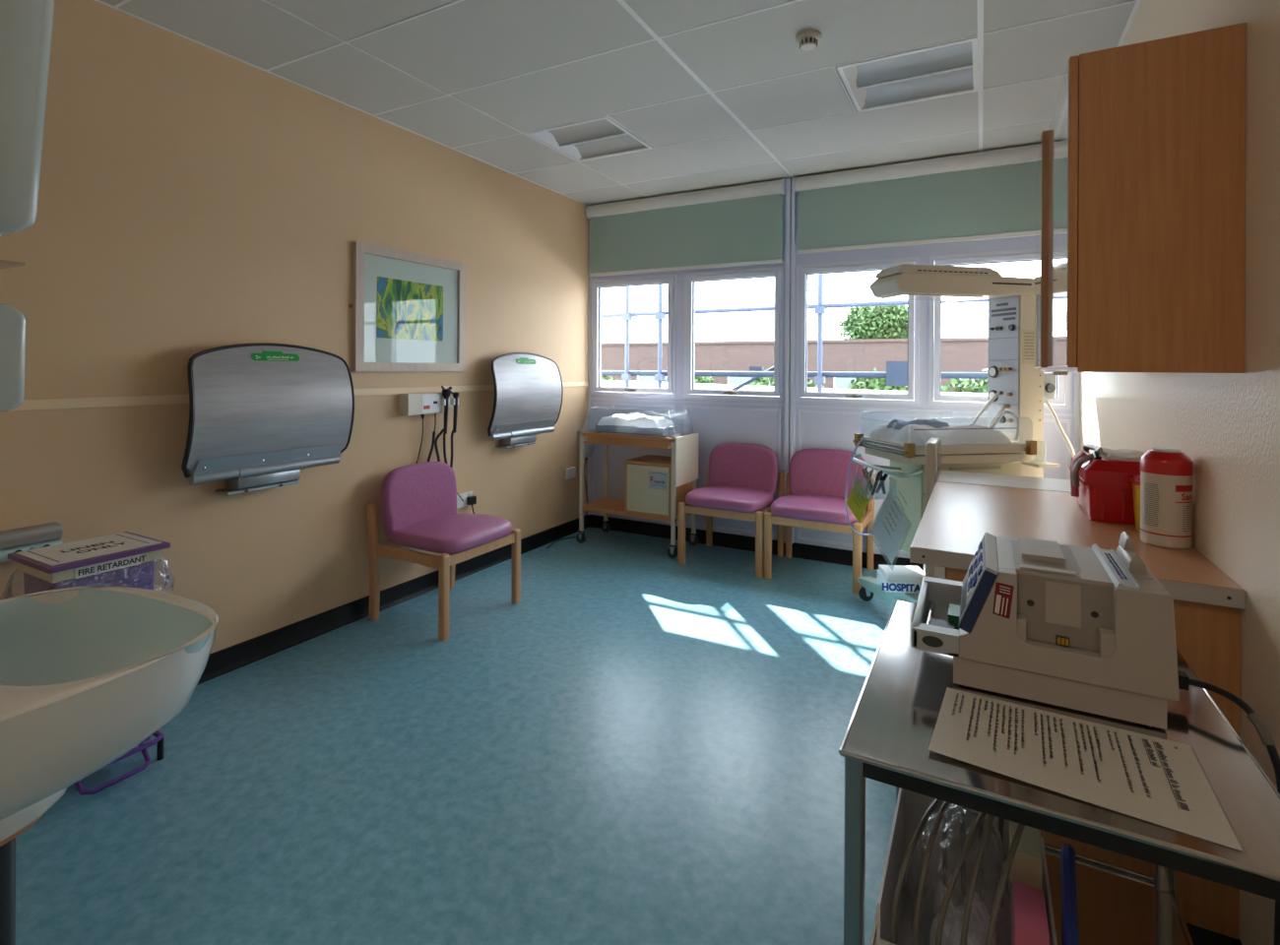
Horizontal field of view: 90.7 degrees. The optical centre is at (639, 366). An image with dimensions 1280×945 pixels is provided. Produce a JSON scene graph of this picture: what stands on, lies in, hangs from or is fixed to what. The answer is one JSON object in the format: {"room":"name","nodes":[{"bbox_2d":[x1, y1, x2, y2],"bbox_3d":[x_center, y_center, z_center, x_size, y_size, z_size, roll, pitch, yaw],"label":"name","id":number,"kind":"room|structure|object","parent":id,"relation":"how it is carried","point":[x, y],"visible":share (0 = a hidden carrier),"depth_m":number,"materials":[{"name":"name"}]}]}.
{"room":"hospital room","nodes":[
{"label":"hospital room","id":0,"kind":"room"},
{"bbox_2d":[0,0,590,653],"bbox_3d":[-1.924,-0.116,2.898,0.120,2.990,6.310,0,0,28],"label":"wall","id":1,"kind":"structure","parent":0,"point":[194,198],"depth_m":2.90,"materials":[{"name":"beige paint"}]},
{"bbox_2d":[0,521,63,563],"bbox_3d":[-2.299,0.625,2.019,0.064,0.104,0.700,0,0,28],"label":"rail","id":2,"kind":"object","parent":1,"relation":"attached to","point":[13,541],"depth_m":2.24,"materials":[{"name":"grey metal"}]},
{"bbox_2d":[181,342,354,495],"bbox_3d":[-1.728,0.227,2.973,0.158,0.678,0.783,0,0,28],"label":"table","id":3,"kind":"object","parent":1,"relation":"attached to","point":[261,415],"visible":1,"depth_m":2.89,"materials":[{"name":"silver metal"}]},
{"bbox_2d":[256,355,293,360],"bbox_3d":[-1.704,-0.043,2.955,0.009,0.020,0.178,0,0,28],"label":"print","id":4,"kind":"object","parent":3,"relation":"attached to","point":[258,357],"depth_m":2.95,"materials":[{"name":"green plastic"}]},
{"bbox_2d":[7,382,588,411],"bbox_3d":[-1.470,0.141,3.607,0.008,0.040,4.290,0,0,28],"label":"trim","id":5,"kind":"structure","parent":1,"relation":"attached to","point":[103,402],"depth_m":2.59,"materials":[{"name":"beige paint"}]},
{"bbox_2d":[196,514,589,685],"bbox_3d":[-1.465,1.331,3.610,0.028,0.102,4.308,0,0,28],"label":"baseboard","id":6,"kind":"structure","parent":1,"relation":"attached to","point":[227,660],"depth_m":3.41,"materials":[{"name":"black plastic"}]},
{"bbox_2d":[348,241,465,371],"bbox_3d":[-1.355,-0.326,3.793,0.030,0.705,0.869,0,0,28],"label":"framed picture","id":7,"kind":"object","parent":1,"relation":"attached to","point":[409,309],"visible":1,"depth_m":3.74,"materials":[{"name":"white wood"}]},
{"bbox_2d":[376,276,443,341],"bbox_3d":[-1.365,-0.337,3.782,0.002,0.346,0.496,0,0,28],"label":"print","id":8,"kind":"object","parent":7,"relation":"attached to","point":[408,309],"depth_m":3.76},
{"bbox_2d":[399,385,463,501],"bbox_3d":[-1.238,0.500,3.917,0.126,0.771,0.518,0,0,28],"label":"wall unit","id":9,"kind":"object","parent":1,"relation":"attached to","point":[412,404],"depth_m":3.88,"materials":[{"name":"white plastic"}]},
{"bbox_2d":[456,491,472,509],"bbox_3d":[-1.160,0.878,4.181,0.017,0.088,0.150,0,0,28],"label":"wall socket","id":10,"kind":"object","parent":1,"relation":"attached to","point":[460,503],"visible":0.81,"depth_m":4.17,"materials":[{"name":"white plastic"}]},
{"bbox_2d":[466,495,476,513],"bbox_3d":[-1.113,0.943,4.223,0.033,0.161,0.081,0,0,28],"label":"plug","id":11,"kind":"object","parent":10,"relation":"attached to","point":[471,500],"visible":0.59,"depth_m":4.20,"materials":[{"name":"black plastic"}]},
{"bbox_2d":[487,352,563,448],"bbox_3d":[-0.849,0.232,4.600,0.158,0.678,0.783,0,0,28],"label":"table","id":12,"kind":"object","parent":1,"relation":"attached to","point":[528,387],"visible":1,"depth_m":4.53,"materials":[{"name":"silver metal"}]},
{"bbox_2d":[565,466,575,479],"bbox_3d":[-0.575,0.882,5.263,0.017,0.088,0.140,0,0,28],"label":"wall socket","id":13,"kind":"object","parent":1,"relation":"attached to","point":[570,473],"visible":1,"depth_m":5.25,"materials":[{"name":"white plastic"}]},
{"bbox_2d":[15,526,895,944],"bbox_3d":[-0.327,1.438,2.030,3.773,0.100,6.310,0,0,28],"label":"floor","id":14,"kind":"structure","parent":0,"point":[641,747],"depth_m":2.10,"materials":[{"name":"teal laminate"}]},
{"bbox_2d":[3,531,170,795],"bbox_3d":[-1.862,0.999,2.159,0.380,0.761,0.377,0,0,28],"label":"bin","id":15,"kind":"object","parent":14,"relation":"on","point":[126,559],"visible":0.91,"depth_m":2.11,"materials":[{"name":"purple plastic"}]},
{"bbox_2d":[0,586,218,944],"bbox_3d":[-1.181,0.888,1.272,0.672,0.990,0.458,0,0,28],"label":"basin","id":16,"kind":"object","parent":14,"relation":"on","point":[88,674],"visible":1,"depth_m":1.21,"materials":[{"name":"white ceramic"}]},
{"bbox_2d":[366,461,520,640],"bbox_3d":[-1.100,0.976,3.601,0.600,0.815,0.620,0,0,28],"label":"chair","id":17,"kind":"object","parent":14,"relation":"on","point":[418,501],"visible":1,"depth_m":3.49,"materials":[{"name":"purple leather"}]},
{"bbox_2d":[546,429,594,548],"bbox_3d":[-0.566,0.965,5.152,0.140,0.848,0.706,0,0,28],"label":"cable","id":18,"kind":"object","parent":14,"relation":"on","point":[589,448],"visible":0.66,"depth_m":5.36,"materials":[{"name":"grey"}]},
{"bbox_2d":[576,405,699,558],"bbox_3d":[-0.019,0.856,4.963,0.880,1.069,0.414,0,0,28],"label":"trolley","id":19,"kind":"object","parent":14,"relation":"on","point":[655,485],"visible":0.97,"depth_m":4.76,"materials":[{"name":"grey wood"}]},
{"bbox_2d":[581,497,691,521],"bbox_3d":[-0.024,1.114,4.965,0.834,0.028,0.390,0,0,28],"label":"shelf","id":20,"kind":"object","parent":19,"relation":"attached to","point":[608,505],"depth_m":4.87,"materials":[{"name":"brown wood"}]},
{"bbox_2d":[595,424,680,435],"bbox_3d":[-0.017,0.479,4.963,0.600,0.050,0.300,0,0,28],"label":"mattress","id":21,"kind":"object","parent":19,"relation":"in","point":[670,429],"visible":0.79,"depth_m":4.82,"materials":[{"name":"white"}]},
{"bbox_2d":[597,412,674,428],"bbox_3d":[-0.022,0.411,4.963,0.554,0.095,0.301,0,0,28],"label":"folded blanket","id":22,"kind":"object","parent":21,"relation":"on","point":[637,419],"visible":1,"depth_m":4.86,"materials":[{"name":"white fabric"}]},
{"bbox_2d":[582,405,693,437],"bbox_3d":[-0.017,0.418,4.963,0.820,0.185,0.378,0,0,28],"label":"tub","id":23,"kind":"object","parent":19,"relation":"in","point":[592,432],"depth_m":4.84,"materials":[{"name":"clear plastic"}]},
{"bbox_2d":[677,443,784,577],"bbox_3d":[0.675,0.987,4.588,0.620,0.815,0.600,0,0,28],"label":"chair","id":24,"kind":"object","parent":14,"relation":"on","point":[741,478],"visible":1,"depth_m":4.63,"materials":[{"name":"purple fabric"}]},
{"bbox_2d":[763,448,874,593],"bbox_3d":[1.226,0.991,4.290,0.620,0.815,0.600,0,0,28],"label":"chair","id":25,"kind":"object","parent":14,"relation":"on","point":[814,498],"visible":0.8,"depth_m":4.34,"materials":[{"name":"purple fabric"}]},
{"bbox_2d":[850,263,1060,608],"bbox_3d":[1.688,0.438,3.392,0.994,1.926,0.960,0,0,-12],"label":"infant warmer","id":26,"kind":"object","parent":14,"relation":"on","point":[1012,372],"visible":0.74,"depth_m":3.35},
{"bbox_2d":[845,474,870,522],"bbox_3d":[1.136,0.665,3.264,0.140,0.285,0.018,0,0,18],"label":"label","id":27,"kind":"object","parent":26,"relation":"hanging from","point":[858,501],"visible":0.83,"depth_m":3.27,"materials":[{"name":"yellow paper"}]},
{"bbox_2d":[853,487,870,508],"bbox_3d":[1.155,0.654,3.259,0.102,0.144,0.006,0,0,13],"label":"print","id":28,"kind":"object","parent":27,"relation":"attached to","point":[862,499],"depth_m":3.26,"materials":[{"name":"grey"}]},
{"bbox_2d":[845,436,887,535],"bbox_3d":[1.246,0.652,3.457,0.232,0.552,0.053,0,0,-1],"label":"tube","id":29,"kind":"object","parent":26,"relation":"hanging from","point":[861,440],"visible":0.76,"depth_m":3.47,"materials":[{"name":"blue"}]},
{"bbox_2d":[867,481,908,564],"bbox_3d":[1.212,0.763,3.071,0.201,0.450,0.031,0,0,16],"label":"label","id":30,"kind":"object","parent":26,"relation":"hanging from","point":[889,527],"visible":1,"depth_m":3.07,"materials":[{"name":"paper"}]},
{"bbox_2d":[883,491,906,536],"bbox_3d":[1.235,0.710,3.067,0.109,0.222,0.008,0,0,10],"label":"print","id":31,"kind":"object","parent":30,"relation":"attached to","point":[894,520],"depth_m":3.07,"materials":[{"name":"black"}]},
{"bbox_2d":[876,565,925,593],"bbox_3d":[1.423,1.154,3.448,0.254,0.088,0.202,0,0,6],"label":"folded towel","id":32,"kind":"object","parent":26,"relation":"on","point":[892,578],"visible":0.94,"depth_m":3.37,"materials":[{"name":"white fabric"}]},
{"bbox_2d":[881,293,982,301],"bbox_3d":[1.551,-0.371,3.371,0.460,0.010,0.205,0,0,-12],"label":"grille","id":33,"kind":"object","parent":26,"relation":"attached to","point":[904,296],"depth_m":3.31,"materials":[{"name":"metal"}]},
{"bbox_2d":[874,263,1002,278],"bbox_3d":[1.589,-0.502,3.378,0.595,0.048,0.235,0,0,-12],"label":"hood","id":34,"kind":"object","parent":26,"relation":"attached to","point":[905,270],"depth_m":3.27,"materials":[{"name":"beige plastic"}]},
{"bbox_2d":[867,420,1012,446],"bbox_3d":[1.575,0.340,3.356,0.594,0.094,0.411,0,0,-12],"label":"sheets","id":35,"kind":"object","parent":26,"relation":"on","point":[907,434],"visible":0.82,"depth_m":3.20,"materials":[{"name":"white fabric"}]},
{"bbox_2d":[886,418,949,430],"bbox_3d":[1.463,0.299,3.336,0.304,0.051,0.156,0,0,-12],"label":"striped blanket","id":36,"kind":"object","parent":35,"relation":"on","point":[895,424],"visible":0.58,"depth_m":3.28,"materials":[{"name":"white fabric"}]},
{"bbox_2d":[969,391,1020,440],"bbox_3d":[1.882,0.254,3.313,0.346,0.241,0.192,0,0,-44],"label":"hose","id":37,"kind":"object","parent":35,"relation":"on","point":[1001,412],"visible":0.94,"depth_m":3.28,"materials":[{"name":"white plastic"}]},
{"bbox_2d":[862,436,1026,454],"bbox_3d":[1.609,0.410,3.363,0.680,0.044,0.435,0,0,-12],"label":"tray","id":38,"kind":"object","parent":26,"relation":"on","point":[1016,448],"depth_m":3.18,"materials":[{"name":"beige plastic"}]},
{"bbox_2d":[1024,332,1034,359],"bbox_3d":[2.087,-0.112,3.368,0.092,0.142,0.001,0,0,-12],"label":"print","id":39,"kind":"object","parent":26,"relation":"attached to","point":[1025,333],"depth_m":3.37},
{"bbox_2d":[1022,461,1060,467],"bbox_3d":[2.103,0.511,3.318,0.130,0.014,0.108,0,0,-12],"label":"shelf","id":40,"kind":"object","parent":26,"relation":"attached to","point":[1024,464],"depth_m":3.29,"materials":[{"name":"beige plastic"}]},
{"bbox_2d":[1043,373,1055,399],"bbox_3d":[2.193,0.104,3.446,0.082,0.140,0.108,0,0,-12],"label":"suction regulator","id":41,"kind":"object","parent":26,"relation":"attached to","point":[1049,378],"visible":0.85,"depth_m":3.40,"materials":[{"name":"grey"}]},
{"bbox_2d":[1044,399,1075,456],"bbox_3d":[2.221,0.642,3.393,0.195,0.934,0.038,0,0,40],"label":"gas hose","id":42,"kind":"object","parent":41,"relation":"hanging from","point":[1053,413],"visible":0.39,"depth_m":3.38,"materials":[{"name":"white plastic"}]},
{"bbox_3d":[1.192,0.584,3.227,0.144,0.148,0.178,0,0,-12],"label":"basket","id":43,"kind":"object","parent":26,"relation":"hanging from","visible":0},
{"bbox_2d":[862,465,875,493],"bbox_3d":[1.163,0.574,3.220,0.028,0.142,0.064,0,0,-39],"label":"laryngoscope","id":44,"kind":"object","parent":43,"relation":"in","point":[864,469],"visible":0.9,"depth_m":3.22,"materials":[{"name":"silver metal"}]},
{"bbox_2d":[863,469,874,492],"bbox_3d":[1.171,0.581,3.230,0.025,0.128,0.064,0,0,-28],"label":"laryngoscope","id":45,"kind":"object","parent":43,"relation":"in","point":[870,472],"visible":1,"depth_m":3.23,"materials":[{"name":"silver metal"}]},
{"bbox_2d":[870,470,882,496],"bbox_3d":[1.183,0.578,3.153,0.026,0.135,0.071,0,0,-30],"label":"laryngoscope","id":46,"kind":"object","parent":43,"relation":"in","point":[879,473],"visible":1,"depth_m":3.15,"materials":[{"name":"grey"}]},
{"bbox_2d":[925,437,1070,577],"bbox_3d":[1.664,0.871,2.792,0.751,1.060,0.340,0,0,28],"label":"stand","id":47,"kind":"object","parent":14,"relation":"on","point":[933,473],"visible":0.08,"depth_m":2.81,"materials":[{"name":"white plastic"}]},
{"bbox_2d":[936,470,1070,492],"bbox_3d":[1.686,0.519,2.784,0.672,0.027,0.335,0,0,28],"label":"tray","id":48,"kind":"object","parent":47,"relation":"on","point":[1002,480],"depth_m":2.80,"materials":[{"name":"white plastic"}]},
{"bbox_2d":[838,599,1279,944],"bbox_3d":[0.749,1.005,1.203,0.620,0.781,0.757,0,0,28],"label":"table","id":49,"kind":"object","parent":14,"relation":"on","point":[888,736],"visible":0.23,"depth_m":1.01,"materials":[{"name":"silver metal"}]},
{"bbox_2d":[876,787,1057,944],"bbox_3d":[0.597,1.011,1.152,0.260,0.260,0.400,0,0,28],"label":"bags","id":50,"kind":"object","parent":49,"relation":"on","point":[911,806],"visible":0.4,"depth_m":1.31,"materials":[{"name":"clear plastic"}]},
{"bbox_2d":[890,798,947,944],"bbox_3d":[0.549,0.931,1.173,0.058,0.326,0.382,0,0,38],"label":"cable","id":51,"kind":"object","parent":50,"relation":"on","point":[935,802],"visible":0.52,"depth_m":1.07,"materials":[{"name":"grey plastic"}]},
{"bbox_2d":[912,801,965,944],"bbox_3d":[0.578,0.921,1.158,0.055,0.347,0.382,0,0,38],"label":"cable","id":52,"kind":"object","parent":50,"relation":"on","point":[943,807],"visible":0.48,"depth_m":1.05,"materials":[{"name":"grey plastic"}]},
{"bbox_2d":[906,803,1012,944],"bbox_3d":[0.587,0.977,1.148,0.184,0.302,0.302,0,0,28],"label":"cable","id":53,"kind":"object","parent":50,"relation":"in","point":[928,826],"visible":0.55,"depth_m":1.19,"materials":[{"name":"black plastic"}]},
{"bbox_2d":[929,881,996,944],"bbox_3d":[0.591,1.029,1.155,0.109,0.070,0.156,0,0,28],"label":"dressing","id":54,"kind":"object","parent":53,"relation":"in","point":[980,917],"visible":0.77,"depth_m":1.15,"materials":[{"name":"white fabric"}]},
{"bbox_2d":[935,812,986,944],"bbox_3d":[0.614,0.918,1.137,0.070,0.353,0.383,0,0,38],"label":"cable","id":55,"kind":"object","parent":50,"relation":"on","point":[978,825],"visible":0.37,"depth_m":1.03,"materials":[{"name":"grey plastic"}]},
{"bbox_2d":[960,814,1003,944],"bbox_3d":[0.640,0.901,1.124,0.060,0.386,0.382,0,0,38],"label":"cable","id":56,"kind":"object","parent":50,"relation":"on","point":[975,873],"visible":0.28,"depth_m":1.01,"materials":[{"name":"grey plastic"}]},
{"bbox_2d":[985,823,1024,944],"bbox_3d":[0.673,0.901,1.106,0.068,0.386,0.383,0,0,38],"label":"cable","id":57,"kind":"object","parent":50,"relation":"on","point":[1017,836],"visible":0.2,"depth_m":0.99,"materials":[{"name":"grey plastic"}]},
{"bbox_2d":[1008,821,1042,944],"bbox_3d":[0.696,0.990,1.144,0.045,0.291,0.110,0,0,28],"label":"packet","id":58,"kind":"object","parent":50,"relation":"in","point":[1026,868],"visible":0.33,"depth_m":1.10,"materials":[{"name":"beige"}]},
{"bbox_2d":[1012,881,1049,944],"bbox_3d":[0.629,1.005,1.021,0.045,0.261,0.100,0,0,28],"label":"packet","id":59,"kind":"object","parent":50,"relation":"in","point":[1030,927],"visible":1,"depth_m":1.01,"materials":[{"name":"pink plastic"}]},
{"bbox_2d":[869,843,1193,944],"bbox_3d":[0.748,1.154,1.204,0.560,0.042,0.736,0,0,28],"label":"shelf","id":60,"kind":"object","parent":49,"relation":"attached to","point":[1117,905],"depth_m":1.34,"materials":[{"name":"silver metal"}]},
{"bbox_2d":[910,531,1179,729],"bbox_3d":[0.786,0.472,1.277,0.414,0.287,0.291,0,0,28],"label":"machine","id":61,"kind":"object","parent":49,"relation":"on","point":[1092,629],"visible":1,"depth_m":1.16,"materials":[{"name":"grey plastic"}]},
{"bbox_2d":[910,576,962,657],"bbox_3d":[0.641,0.526,1.356,0.084,0.060,0.285,0,0,28],"label":"tray","id":62,"kind":"object","parent":61,"relation":"on","point":[937,622],"depth_m":1.31,"materials":[{"name":"grey plastic"}]},
{"bbox_2d":[994,585,1010,615],"bbox_3d":[0.674,0.434,1.176,0.025,0.053,0.001,0,0,28],"label":"print","id":63,"kind":"object","parent":61,"relation":"attached to","point":[997,603],"depth_m":1.18},
{"bbox_2d":[1104,553,1127,579],"bbox_3d":[0.909,0.380,1.210,0.010,0.001,0.182,0,0,28],"label":"print","id":64,"kind":"object","parent":61,"relation":"on","point":[1116,566],"depth_m":1.20,"materials":[{"name":"blue"}]},
{"bbox_2d":[1177,670,1279,944],"bbox_3d":[1.012,0.972,1.103,0.054,0.814,0.192,0,0,-20],"label":"power cable","id":65,"kind":"object","parent":61,"relation":"attached to","point":[1184,681],"visible":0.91,"depth_m":1.05,"materials":[{"name":"black rubber"}]},
{"bbox_2d":[1060,843,1079,944],"bbox_3d":[0.711,0.973,1.045,0.029,0.335,0.260,0,0,31],"label":"tube","id":66,"kind":"object","parent":49,"relation":"on","point":[1069,920],"visible":1,"depth_m":1.01,"materials":[{"name":"blue plastic"}]},
{"bbox_2d":[928,687,1242,851],"bbox_3d":[0.671,0.610,1.008,0.381,0.008,0.286,0,0,28],"label":"instruction sheet","id":67,"kind":"object","parent":49,"relation":"on","point":[1157,781],"visible":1,"depth_m":0.98,"materials":[{"name":"white paper"}]},
{"bbox_2d":[952,694,1189,811],"bbox_3d":[0.685,0.612,1.024,0.325,0.002,0.197,0,0,28],"label":"print","id":68,"kind":"object","parent":67,"relation":"on","point":[1139,768],"depth_m":1.01,"materials":[{"name":"black"}]},
{"bbox_2d":[945,567,1241,944],"bbox_3d":[1.335,0.971,2.072,0.652,0.856,1.100,0,0,28],"label":"base cabinet","id":69,"kind":"object","parent":14,"relation":"on","point":[1208,637],"visible":0.1,"depth_m":1.46,"materials":[{"name":"brown wood"}]},
{"bbox_2d":[909,481,1245,609],"bbox_3d":[1.320,0.543,2.081,0.691,0.089,1.150,0,0,28],"label":"countertop","id":70,"kind":"structure","parent":69,"relation":"on","point":[956,518],"depth_m":1.89,"materials":[{"name":"laminate"}]},
{"bbox_2d":[1069,444,1140,525],"bbox_3d":[1.610,0.387,2.159,0.248,0.226,0.377,0,0,28],"label":"sharps container","id":71,"kind":"object","parent":70,"relation":"on","point":[1102,487],"visible":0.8,"depth_m":2.03,"materials":[{"name":"red plastic"}]},
{"bbox_2d":[1100,448,1144,461],"bbox_3d":[1.635,0.294,2.144,0.159,0.016,0.286,0,0,28],"label":"papers","id":72,"kind":"object","parent":71,"relation":"on","point":[1129,455],"visible":0.76,"depth_m":2.10,"materials":[{"name":"white paper"}]},
{"bbox_2d":[1129,474,1140,532],"bbox_3d":[1.542,0.417,1.914,0.086,0.166,0.086,0,0,28],"label":"tub","id":73,"kind":"object","parent":70,"relation":"on","point":[1135,480],"visible":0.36,"depth_m":1.91,"materials":[{"name":"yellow plastic"}]},
{"bbox_2d":[1139,448,1194,549],"bbox_3d":[1.485,0.366,1.783,0.120,0.268,0.116,0,0,28],"label":"tub","id":74,"kind":"object","parent":70,"relation":"on","point":[1167,476],"visible":1,"depth_m":1.74,"materials":[{"name":"beige plastic"}]},
{"bbox_2d":[1144,482,1191,531],"bbox_3d":[1.464,0.388,1.751,0.102,0.124,0.027,0,0,28],"label":"print","id":75,"kind":"object","parent":74,"relation":"on","point":[1167,505],"depth_m":1.74,"materials":[{"name":"grey paper"}]},
{"bbox_2d":[94,0,1141,205],"bbox_3d":[-0.314,-1.535,2.021,3.533,0.272,6.050,0,0,28],"label":"ceiling","id":76,"kind":"structure","parent":0,"point":[723,93],"depth_m":2.97,"materials":[{"name":"grey tile"}]},
{"bbox_2d":[525,116,652,161],"bbox_3d":[-0.302,-1.455,3.919,0.566,0.116,0.572,0,0,28],"label":"ceiling light","id":77,"kind":"object","parent":76,"relation":"attached to","point":[600,137],"visible":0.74,"depth_m":3.95,"materials":[{"name":"white"}]},
{"bbox_2d":[795,29,821,50],"bbox_3d":[0.710,-1.370,2.667,0.108,0.050,0.108,0,0,28],"label":"smoke detector","id":78,"kind":"object","parent":76,"relation":"attached to","point":[807,39],"visible":1,"depth_m":2.64,"materials":[{"name":"white plastic"}]},
{"bbox_2d":[836,36,977,112],"bbox_3d":[1.303,-1.446,3.051,0.576,0.116,0.572,0,0,28],"label":"ceiling light","id":79,"kind":"object","parent":76,"relation":"attached to","point":[950,68],"visible":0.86,"depth_m":3.07,"materials":[{"name":"white metal"}]},
{"bbox_2d":[590,193,1073,558],"bbox_3d":[1.148,0.003,4.744,3.533,2.790,0.140,0,0,28],"label":"wall","id":80,"kind":"structure","parent":0,"point":[714,427],"depth_m":4.67,"materials":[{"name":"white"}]},
{"bbox_2d":[590,273,676,397],"bbox_3d":[-0.029,-0.240,5.386,0.830,1.030,0.232,0,0,28],"label":"window","id":81,"kind":"structure","parent":80,"relation":"in","point":[671,280],"depth_m":5.31,"materials":[{"name":"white plastic"}]},
{"bbox_2d":[585,177,785,276],"bbox_3d":[0.311,-1.085,5.064,1.716,0.619,0.098,0,0,28],"label":"roller blind","id":82,"kind":"object","parent":80,"relation":"attached to","point":[737,224],"visible":1,"depth_m":5.01,"materials":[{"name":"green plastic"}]},
{"bbox_2d":[683,266,784,400],"bbox_3d":[0.750,-0.235,4.965,0.830,1.030,0.232,0,0,28],"label":"window","id":83,"kind":"structure","parent":80,"relation":"in","point":[778,273],"depth_m":4.88,"materials":[{"name":"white plastic"}]},
{"bbox_2d":[588,514,923,571],"bbox_3d":[1.100,1.346,4.670,3.533,0.102,0.028,0,0,28],"label":"baseboard","id":84,"kind":"structure","parent":80,"relation":"attached to","point":[744,543],"depth_m":4.83,"materials":[{"name":"black"}]},
{"bbox_2d":[592,401,1070,554],"bbox_3d":[1.111,0.791,4.677,3.440,0.953,0.010,0,0,28],"label":"trim","id":85,"kind":"structure","parent":80,"relation":"attached to","point":[1067,421],"depth_m":4.64,"materials":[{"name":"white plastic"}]},
{"bbox_2d":[587,177,1079,543],"bbox_3d":[1.107,-0.048,4.668,3.533,2.690,0.035,0,0,28],"label":"trim","id":86,"kind":"structure","parent":80,"relation":"attached to","point":[791,196],"depth_m":4.66,"materials":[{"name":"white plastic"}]},
{"bbox_2d":[795,256,919,404],"bbox_3d":[1.555,-0.230,4.530,0.850,1.030,0.232,0,0,28],"label":"window","id":87,"kind":"structure","parent":80,"relation":"in","point":[802,271],"depth_m":4.46,"materials":[{"name":"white plastic"}]},
{"bbox_2d":[793,143,1039,254],"bbox_3d":[1.887,-1.102,4.213,1.719,0.566,0.098,0,0,28],"label":"roller blind","id":88,"kind":"object","parent":80,"relation":"attached to","point":[989,194],"visible":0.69,"depth_m":4.21,"materials":[{"name":"green fabric"}]},
{"bbox_2d":[928,248,1071,409],"bbox_3d":[2.320,-0.225,4.117,0.810,1.030,0.232,0,0,28],"label":"window","id":89,"kind":"structure","parent":80,"relation":"in","point":[1062,390],"depth_m":4.15,"materials":[{"name":"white plastic"}]},
{"bbox_2d":[1079,0,1279,944],"bbox_3d":[1.290,-0.097,1.162,0.120,2.990,6.310,0,0,28],"label":"wall","id":90,"kind":"structure","parent":0,"point":[1228,424],"depth_m":1.41,"materials":[{"name":"beige paint"}]},
{"bbox_2d":[1034,22,1246,375],"bbox_3d":[1.471,-0.374,1.992,0.351,0.802,1.101,0,0,28],"label":"upper cabinet","id":91,"kind":"object","parent":90,"relation":"attached to","point":[1140,218],"visible":1,"depth_m":1.51,"materials":[{"name":"brown wood"}]},
{"bbox_3d":[-2.112,-0.017,0.533,1.800,2.790,1.730,0,0,28],"label":"wall","id":92,"kind":"structure","parent":0,"visible":0},
{"bbox_2d":[0,259,23,269],"bbox_3d":[-1.199,-0.185,1.106,0.140,0.005,0.144,0,0,28],"label":"glass shelf","id":93,"kind":"object","parent":92,"relation":"attached to","point":[4,264],"visible":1,"depth_m":1.13,"materials":[{"name":"beige"}]},
{"bbox_2d":[0,303,25,411],"bbox_3d":[-1.186,-0.023,1.101,0.110,0.247,0.148,0,0,28],"label":"soap dispenser","id":94,"kind":"object","parent":92,"relation":"attached to","point":[12,321],"visible":1,"depth_m":1.12,"materials":[{"name":"white plastic"}]},
{"bbox_2d":[0,0,54,236],"bbox_3d":[-1.171,-0.473,1.095,0.305,0.504,0.149,0,0,28],"label":"dispenser","id":95,"kind":"object","parent":92,"relation":"attached to","point":[26,26],"visible":1,"depth_m":1.05,"materials":[{"name":"white plastic"}]},
{"label":"outside","id":96,"kind":"structure","parent":0,"visible":0},
{"bbox_3d":[15.116,1.553,34.332,80.000,0.100,65.210,0,0,28],"label":"ground","id":97,"kind":"structure","parent":96,"visible":0},
{"bbox_2d":[661,376,719,383],"bbox_3d":[1.173,0.795,15.266,1.962,1.442,1.054,0,0,28],"label":"shrub","id":98,"kind":"object","parent":97,"relation":"on","point":[697,379],"visible":0.06,"depth_m":15.00,"materials":[{"name":"green plant"}]},
{"bbox_2d":[747,377,825,388],"bbox_3d":[3.227,0.738,14.160,2.050,1.578,1.053,0,0,28],"label":"shrub","id":99,"kind":"object","parent":97,"relation":"on","point":[765,381],"visible":0.08,"depth_m":14.11,"materials":[{"name":"green plant"}]},
{"bbox_2d":[600,380,987,395],"bbox_3d":[1.528,0.850,9.174,18.000,1.140,4.400,0,0,28],"label":"flat roof","id":100,"kind":"structure","parent":97,"relation":"on","point":[604,383],"depth_m":10.33,"materials":[{"name":"white"}]},
{"bbox_2d":[600,337,1056,392],"bbox_3d":[4.691,0.339,21.333,26.100,2.200,6.100,0,0,28],"label":"brick building","id":101,"kind":"structure","parent":97,"relation":"on","point":[958,354],"depth_m":17.79,"materials":[{"name":"brown brick"}]},
{"bbox_2d":[600,274,1056,391],"bbox_3d":[1.618,-1.080,5.636,7.500,5.000,0.490,0,0,28],"label":"scaffold","id":102,"kind":"object","parent":97,"relation":"on","point":[896,374],"visible":0.27,"depth_m":5.55,"materials":[{"name":"blue metal"}]},
{"bbox_2d":[838,299,907,339],"bbox_3d":[9.438,-0.599,25.000,3.068,4.145,2.577,0,0,21],"label":"leafy tree","id":103,"kind":"object","parent":97,"relation":"on","point":[868,322],"visible":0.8,"depth_m":24.35,"materials":[{"name":"green plant"}]},
{"bbox_2d":[838,367,907,390],"bbox_3d":[4.959,0.743,13.240,1.678,1.491,1.044,0,0,28],"label":"shrub","id":104,"kind":"object","parent":97,"relation":"on","point":[870,383],"visible":0.21,"depth_m":13.05,"materials":[{"name":"green plant"}]},
{"bbox_2d":[941,368,1056,393],"bbox_3d":[6.907,0.713,12.167,2.271,1.603,1.064,0,0,28],"label":"shrub","id":105,"kind":"object","parent":97,"relation":"on","point":[966,386],"visible":0.08,"depth_m":12.39,"materials":[{"name":"green plant"}]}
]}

